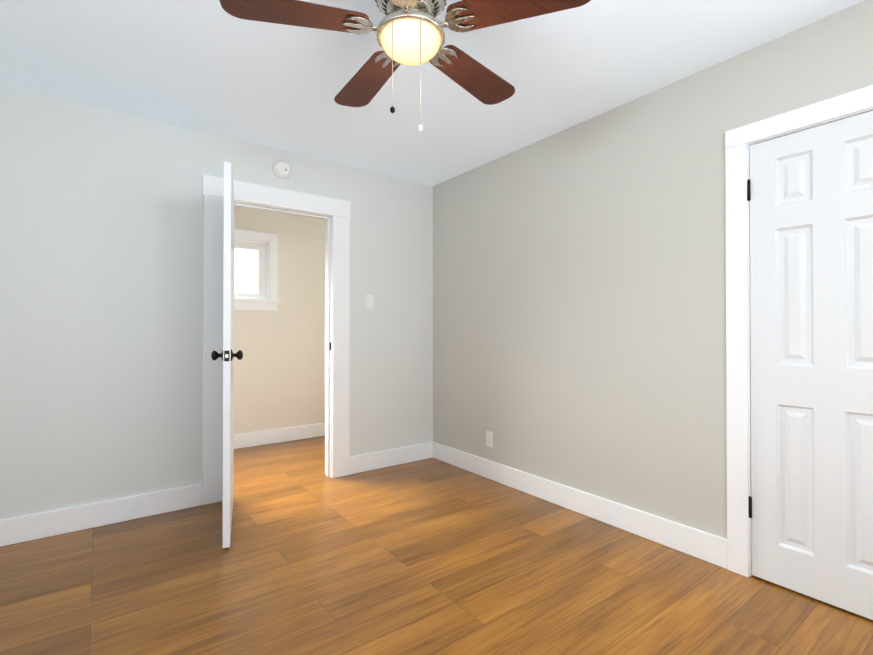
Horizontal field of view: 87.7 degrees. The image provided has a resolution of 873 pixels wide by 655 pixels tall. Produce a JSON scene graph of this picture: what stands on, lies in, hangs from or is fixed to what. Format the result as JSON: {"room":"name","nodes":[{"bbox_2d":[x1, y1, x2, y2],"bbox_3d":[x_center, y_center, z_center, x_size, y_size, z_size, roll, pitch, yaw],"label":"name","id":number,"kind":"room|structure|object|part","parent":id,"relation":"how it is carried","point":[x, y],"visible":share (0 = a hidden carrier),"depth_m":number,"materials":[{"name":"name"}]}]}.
{"room":"empty bedroom","nodes":[
{"label":"empty bedroom","id":0,"kind":"room"},
{"bbox_2d":[0,85,432,519],"bbox_3d":[-0.990,-0.059,3.460,4.540,2.440,0.120,0,0,-37],"label":"wall","id":1,"kind":"structure","parent":0,"point":[101,304],"depth_m":2.75,"materials":[{"name":"white paint"}]},
{"bbox_2d":[0,483,202,546],"bbox_3d":[-2.087,1.084,2.548,1.399,0.140,0.020,0,0,-37],"label":"baseboard","id":2,"kind":"structure","parent":1,"relation":"attached to","point":[24,528],"depth_m":2.63,"materials":[{"name":"white paint"}]},
{"bbox_2d":[211,162,242,547],"bbox_3d":[-1.253,0.141,2.698,0.259,2.004,0.749,0,0,-37],"label":"hall door","id":3,"kind":"structure","parent":1,"relation":"in","point":[227,355],"depth_m":2.37,"materials":[{"name":"white paint"}]},
{"bbox_2d":[202,174,350,504],"bbox_3d":[-1.149,0.080,3.339,1.056,2.159,0.159,0,0,-37],"label":"door frame","id":4,"kind":"structure","parent":1,"relation":"attached to","point":[338,211],"depth_m":3.30,"materials":[{"name":"white paint"}]},
{"bbox_2d":[272,159,290,177],"bbox_3d":[-1.110,-1.148,3.279,0.134,0.134,0.039,0,0,-37],"label":"smoke detector","id":5,"kind":"object","parent":1,"relation":"attached to","point":[281,168],"visible":1,"depth_m":3.26,"materials":[{"name":"white plastic"}]},
{"bbox_2d":[366,294,373,308],"bbox_3d":[-0.541,-0.214,3.711,0.070,0.115,0.015,0,0,-37],"label":"light switch","id":6,"kind":"object","parent":1,"relation":"attached to","point":[369,300],"visible":1,"depth_m":3.71,"materials":[{"name":"white plastic"}]},
{"bbox_2d":[350,442,431,474],"bbox_3d":[-0.370,1.093,3.828,0.797,0.140,0.016,0,0,-37],"label":"baseboard","id":7,"kind":"structure","parent":1,"relation":"attached to","point":[391,457],"depth_m":3.80,"materials":[{"name":"white paint"}]},
{"bbox_2d":[234,206,324,433],"bbox_3d":[-1.808,-0.052,4.559,4.540,2.440,0.120,0,0,-37],"label":"wall","id":8,"kind":"structure","parent":0,"point":[279,374],"depth_m":4.68,"materials":[{"name":"beige paint"}]},
{"bbox_2d":[234,229,280,310],"bbox_3d":[-1.964,-0.558,4.415,0.845,0.780,0.170,0,0,-37],"label":"window","id":9,"kind":"structure","parent":8,"relation":"in","point":[249,269],"depth_m":4.55,"materials":[{"name":"white"}]},
{"bbox_2d":[234,423,324,448],"bbox_3d":[-1.767,1.098,4.496,4.300,0.140,0.016,0,0,-37],"label":"baseboard","id":10,"kind":"structure","parent":8,"relation":"attached to","point":[251,439],"depth_m":4.60,"materials":[{"name":"white paint"}]},
{"bbox_2d":[0,0,863,185],"bbox_3d":[-0.079,-1.328,2.245,4.540,0.080,5.910,0,0,-37],"label":"ceiling","id":11,"kind":"structure","parent":0,"point":[212,67],"depth_m":2.25,"materials":[{"name":"white paint"}]},
{"bbox_2d":[219,0,590,131],"bbox_3d":[-0.100,-0.964,1.623,1.185,0.656,1.161,0,0,-37],"label":"ceiling fan","id":12,"kind":"object","parent":11,"relation":"hanging from","point":[410,32],"visible":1,"depth_m":1.53,"materials":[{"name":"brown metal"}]},
{"bbox_3d":[-0.462,-1.034,1.501,0.458,0.023,0.286,0,0,-37],"label":"blade","id":13,"kind":"part","parent":12,"relation":"part of","materials":[{"name":"brown wood"}]},
{"bbox_3d":[-0.284,-1.031,1.917,0.175,0.023,0.470,0,0,-37],"label":"blade","id":14,"kind":"part","parent":12,"relation":"part of","materials":[{"name":"brown wood"}]},
{"bbox_3d":[-0.090,-0.974,1.588,0.210,0.066,0.210,0,0,-37],"label":"light globe","id":15,"kind":"part","parent":12,"relation":"part of","materials":[{"name":"white glass"}]},
{"bbox_3d":[0.152,-1.031,1.883,0.469,0.023,0.226,0,0,-37],"label":"blade","id":16,"kind":"part","parent":12,"relation":"part of","materials":[{"name":"brown wood"}]},
{"bbox_3d":[0.265,-1.034,1.446,0.329,0.023,0.440,0,0,-37],"label":"blade","id":17,"kind":"part","parent":12,"relation":"part of","materials":[{"name":"brown wood"}]},
{"bbox_2d":[0,436,872,654],"bbox_3d":[-0.079,1.182,2.228,4.540,0.060,5.910,0,0,-37],"label":"floor","id":18,"kind":"structure","parent":0,"point":[431,556],"depth_m":2.04,"materials":[{"name":"brown wood"}]},
{"bbox_2d":[433,0,872,538],"bbox_3d":[1.336,-0.067,2.362,0.120,2.440,4.420,0,0,-37],"label":"wall","id":19,"kind":"structure","parent":0,"point":[579,306],"depth_m":2.65,"materials":[{"name":"grey paint"}]},
{"bbox_2d":[486,431,492,447],"bbox_3d":[0.407,0.858,3.496,0.008,0.115,0.070,0,0,-37],"label":"wall outlet","id":20,"kind":"object","parent":19,"relation":"attached to","point":[489,438],"visible":1,"depth_m":3.49,"materials":[{"name":"white plastic"}]},
{"bbox_2d":[432,442,726,568],"bbox_3d":[0.674,1.088,3.126,0.020,0.140,2.390,0,0,-37],"label":"baseboard","id":21,"kind":"structure","parent":19,"relation":"attached to","point":[703,545],"depth_m":2.70,"materials":[{"name":"white paint"}]},
{"bbox_2d":[725,85,872,576],"bbox_3d":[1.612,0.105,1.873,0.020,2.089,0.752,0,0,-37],"label":"door frame","id":22,"kind":"structure","parent":19,"relation":"attached to","point":[738,140],"depth_m":2.12,"materials":[{"name":"white paint"}]},
{"bbox_2d":[747,111,872,619],"bbox_3d":[1.609,0.147,1.875,0.095,1.986,0.570,0,0,-37],"label":"closet door","id":23,"kind":"structure","parent":19,"relation":"in","point":[810,194],"depth_m":1.92,"materials":[{"name":"white paint"}]}
]}

